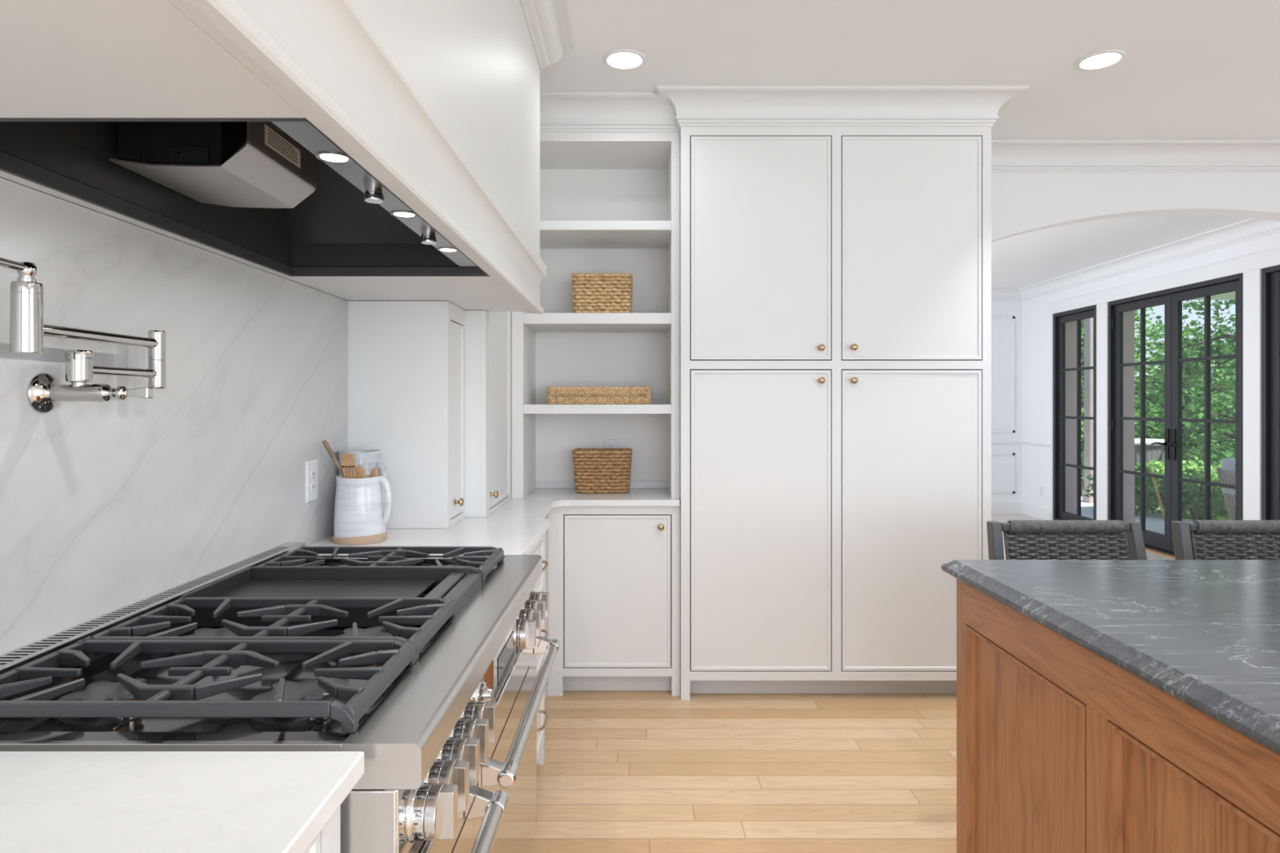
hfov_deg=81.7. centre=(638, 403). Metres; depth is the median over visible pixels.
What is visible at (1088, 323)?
porch post
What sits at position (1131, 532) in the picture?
bar stool
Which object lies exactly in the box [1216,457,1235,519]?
patio chair
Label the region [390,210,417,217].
hood light
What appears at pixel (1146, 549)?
threshold
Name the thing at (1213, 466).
shrub
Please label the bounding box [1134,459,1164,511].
shrub
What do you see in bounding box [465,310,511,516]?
tall cabinet
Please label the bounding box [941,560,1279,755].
island countertop
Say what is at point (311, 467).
wall outlet
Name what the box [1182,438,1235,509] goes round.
shrub
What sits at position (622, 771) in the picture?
floor
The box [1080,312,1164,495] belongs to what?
tree
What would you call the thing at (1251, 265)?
trim
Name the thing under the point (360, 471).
wooden spoon
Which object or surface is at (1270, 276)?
window
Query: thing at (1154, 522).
floor
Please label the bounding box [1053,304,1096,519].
window
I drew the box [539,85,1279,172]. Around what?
trim
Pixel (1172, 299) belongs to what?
door
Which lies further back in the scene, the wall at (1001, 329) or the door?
the wall at (1001, 329)
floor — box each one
[528,513,1175,852]
[1080,496,1231,551]
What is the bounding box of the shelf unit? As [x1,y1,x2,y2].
[511,132,679,498]
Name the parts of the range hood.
control knob, control knob, crown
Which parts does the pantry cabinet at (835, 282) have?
panel, door, door, knob, knob, knob, knob, door, door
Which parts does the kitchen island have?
corner post, panel moulding, panel, panel moulding, panel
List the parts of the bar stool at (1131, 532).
leg, rail, leg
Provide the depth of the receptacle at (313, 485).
2.34 m
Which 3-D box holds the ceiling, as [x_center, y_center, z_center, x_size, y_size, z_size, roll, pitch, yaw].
[2.150,-1.471,2.250,6.900,0.100,14.500,0,0,0]
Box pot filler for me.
[0,257,165,413]
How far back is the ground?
10.21 m
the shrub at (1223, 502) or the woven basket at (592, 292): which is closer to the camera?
the woven basket at (592, 292)
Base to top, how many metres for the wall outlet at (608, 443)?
0.118 m
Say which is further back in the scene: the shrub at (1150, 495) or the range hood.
the shrub at (1150, 495)
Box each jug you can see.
[332,474,391,545]
[337,449,386,493]
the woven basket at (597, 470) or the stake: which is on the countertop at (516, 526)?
the woven basket at (597, 470)
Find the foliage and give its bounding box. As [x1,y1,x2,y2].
[1134,322,1235,444]
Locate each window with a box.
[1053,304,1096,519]
[1261,265,1279,559]
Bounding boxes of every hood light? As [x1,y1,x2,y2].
[315,151,352,164]
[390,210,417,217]
[436,247,458,252]
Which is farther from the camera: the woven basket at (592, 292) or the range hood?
the woven basket at (592, 292)
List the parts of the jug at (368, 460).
handle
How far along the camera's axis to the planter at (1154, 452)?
10.81 m
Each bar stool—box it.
[986,520,1146,559]
[1171,520,1279,559]
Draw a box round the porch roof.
[1193,291,1235,299]
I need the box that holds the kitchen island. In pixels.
[956,578,1279,852]
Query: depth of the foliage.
25.82 m
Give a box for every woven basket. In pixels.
[546,386,651,404]
[571,272,632,312]
[572,448,632,493]
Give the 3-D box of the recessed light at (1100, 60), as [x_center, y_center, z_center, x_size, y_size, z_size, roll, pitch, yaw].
[1.906,-1.417,3.055,0.180,0.007,0.180,0,0,0]
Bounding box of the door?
[1107,272,1243,559]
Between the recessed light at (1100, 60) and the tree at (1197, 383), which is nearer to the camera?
the recessed light at (1100, 60)
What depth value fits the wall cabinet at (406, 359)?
2.64 m
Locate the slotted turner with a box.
[340,453,355,478]
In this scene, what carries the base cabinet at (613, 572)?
on the floor at (622, 771)
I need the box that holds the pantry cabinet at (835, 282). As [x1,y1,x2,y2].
[679,126,991,699]
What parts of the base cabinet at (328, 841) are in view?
drawer, frame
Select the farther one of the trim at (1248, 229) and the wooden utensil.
the trim at (1248, 229)
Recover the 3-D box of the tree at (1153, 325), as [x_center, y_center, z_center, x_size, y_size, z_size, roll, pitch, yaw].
[8.318,-0.599,14.177,3.457,4.219,2.978,0,0,-44]
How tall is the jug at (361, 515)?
0.213 m
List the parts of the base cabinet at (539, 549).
drawer, drawer, drawer, pull handle, pull handle, pull handle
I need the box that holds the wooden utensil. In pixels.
[321,440,346,477]
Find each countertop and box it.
[0,751,364,852]
[307,488,679,555]
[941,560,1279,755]
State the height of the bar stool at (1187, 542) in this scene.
0.951 m
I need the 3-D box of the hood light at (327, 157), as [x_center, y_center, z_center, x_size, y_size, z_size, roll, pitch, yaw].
[-0.474,-0.383,1.152,0.054,0.003,0.054,0,0,0]
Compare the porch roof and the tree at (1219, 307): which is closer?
the porch roof
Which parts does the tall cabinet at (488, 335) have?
panel, knob, frame, door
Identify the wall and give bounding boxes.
[0,177,349,301]
[991,172,1279,242]
[991,301,1022,501]
[1022,232,1279,555]
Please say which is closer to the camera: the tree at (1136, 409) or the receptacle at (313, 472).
the receptacle at (313, 472)
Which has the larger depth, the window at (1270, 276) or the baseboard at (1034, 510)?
the baseboard at (1034, 510)
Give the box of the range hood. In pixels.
[0,0,574,314]
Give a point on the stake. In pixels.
(1149, 467)
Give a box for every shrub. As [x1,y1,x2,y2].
[1083,461,1164,515]
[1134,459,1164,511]
[1148,456,1221,517]
[1155,469,1227,520]
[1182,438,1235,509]
[1210,461,1221,477]
[1210,477,1226,513]
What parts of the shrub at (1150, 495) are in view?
stem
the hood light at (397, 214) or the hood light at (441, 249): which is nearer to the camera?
the hood light at (397, 214)
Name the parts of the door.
lever handle, lever handle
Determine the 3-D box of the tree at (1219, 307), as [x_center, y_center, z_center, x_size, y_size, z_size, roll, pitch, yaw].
[12.951,-1.621,14.496,4.623,6.260,3.714,0,0,41]
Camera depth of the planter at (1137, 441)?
10.86 m
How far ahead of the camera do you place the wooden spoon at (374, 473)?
2.41 m
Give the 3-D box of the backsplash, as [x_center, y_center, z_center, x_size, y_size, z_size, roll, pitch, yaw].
[-1.044,0.039,0.921,0.012,0.814,3.442,0,0,0]
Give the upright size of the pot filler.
0.243 m
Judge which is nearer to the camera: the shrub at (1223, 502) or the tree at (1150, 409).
the shrub at (1223, 502)
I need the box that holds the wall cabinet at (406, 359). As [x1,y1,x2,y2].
[347,301,465,528]
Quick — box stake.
[1147,466,1164,519]
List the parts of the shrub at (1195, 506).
stem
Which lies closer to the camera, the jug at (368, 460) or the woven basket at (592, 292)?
the jug at (368, 460)
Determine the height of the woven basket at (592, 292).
0.221 m
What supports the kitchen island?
on the floor at (622, 771)
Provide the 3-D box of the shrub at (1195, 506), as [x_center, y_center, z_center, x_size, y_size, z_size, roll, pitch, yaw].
[6.950,1.155,9.205,0.870,0.712,0.900,0,0,33]
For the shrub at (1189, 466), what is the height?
0.822 m
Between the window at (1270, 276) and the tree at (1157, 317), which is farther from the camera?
the tree at (1157, 317)
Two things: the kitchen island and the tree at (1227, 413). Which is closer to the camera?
the kitchen island
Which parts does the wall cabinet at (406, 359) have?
frame, door, knob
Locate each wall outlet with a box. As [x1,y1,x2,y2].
[305,460,317,502]
[604,439,617,448]
[1039,485,1043,496]
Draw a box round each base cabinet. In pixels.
[305,805,340,852]
[528,533,548,764]
[543,515,546,699]
[546,506,679,696]
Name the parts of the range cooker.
burner, vent trim, burner, burner, burner, control knob, rail, oven door, control knob, control panel, control knob, control knob, control knob, oven handle, oven door, control knob, oven handle, control knob, control knob, control knob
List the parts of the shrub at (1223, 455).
stem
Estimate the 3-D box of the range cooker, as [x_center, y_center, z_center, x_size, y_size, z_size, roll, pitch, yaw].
[-0.633,0.885,1.579,0.810,0.962,1.216,0,0,0]
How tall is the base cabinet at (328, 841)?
0.889 m
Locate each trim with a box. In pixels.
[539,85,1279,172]
[991,217,1279,301]
[991,315,1014,493]
[991,441,1051,447]
[1049,247,1279,559]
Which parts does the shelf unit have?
panel, shelf, shelf, panel, shelf, panel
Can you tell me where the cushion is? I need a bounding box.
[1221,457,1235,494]
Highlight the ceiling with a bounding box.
[539,0,1279,288]
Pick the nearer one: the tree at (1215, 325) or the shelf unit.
the shelf unit
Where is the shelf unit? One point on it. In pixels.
(610, 202)
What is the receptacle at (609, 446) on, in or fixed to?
attached to the wall outlet at (608, 443)
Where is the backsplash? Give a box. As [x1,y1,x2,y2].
[0,177,347,655]
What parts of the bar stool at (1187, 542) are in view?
leg, rail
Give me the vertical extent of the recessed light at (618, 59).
0.007 m
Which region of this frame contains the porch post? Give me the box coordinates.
[1081,317,1093,502]
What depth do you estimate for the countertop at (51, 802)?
0.84 m
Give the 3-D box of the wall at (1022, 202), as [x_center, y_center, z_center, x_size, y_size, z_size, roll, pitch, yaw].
[1.870,-0.028,4.155,5.840,2.787,0.130,0,0,0]
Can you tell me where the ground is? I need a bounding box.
[1080,422,1234,519]
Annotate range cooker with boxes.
[0,542,559,852]
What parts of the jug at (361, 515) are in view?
handle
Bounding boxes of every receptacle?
[311,470,315,479]
[311,483,315,492]
[607,444,613,448]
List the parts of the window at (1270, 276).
sash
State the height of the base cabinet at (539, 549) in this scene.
0.889 m
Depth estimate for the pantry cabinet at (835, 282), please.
3.42 m
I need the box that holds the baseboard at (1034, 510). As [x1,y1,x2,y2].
[991,501,1051,519]
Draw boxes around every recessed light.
[602,48,646,70]
[1075,48,1126,71]
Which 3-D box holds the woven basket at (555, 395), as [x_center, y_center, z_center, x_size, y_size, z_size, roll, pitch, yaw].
[-0.195,-0.041,3.730,0.520,0.088,0.225,0,0,0]
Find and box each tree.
[1080,306,1213,439]
[1080,309,1160,461]
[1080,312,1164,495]
[1081,337,1162,439]
[1134,299,1235,455]
[1134,320,1235,486]
[1147,312,1235,426]
[1157,299,1235,453]
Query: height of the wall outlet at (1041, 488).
0.118 m
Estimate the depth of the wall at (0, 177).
1.57 m
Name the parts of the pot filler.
shutoff lever, spout, swivel post, arm, arm, valve lever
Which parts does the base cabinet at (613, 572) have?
door, knob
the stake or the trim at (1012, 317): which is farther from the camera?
the trim at (1012, 317)
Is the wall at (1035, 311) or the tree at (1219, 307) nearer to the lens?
the wall at (1035, 311)
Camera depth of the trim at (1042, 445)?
9.22 m
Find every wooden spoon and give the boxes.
[355,464,365,478]
[369,466,378,477]
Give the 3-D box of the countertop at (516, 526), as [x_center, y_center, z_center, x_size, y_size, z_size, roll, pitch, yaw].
[-0.428,0.461,3.055,1.241,0.030,1.730,0,0,0]
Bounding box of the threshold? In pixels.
[1091,534,1174,559]
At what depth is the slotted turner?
2.39 m
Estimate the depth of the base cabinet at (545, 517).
3.41 m

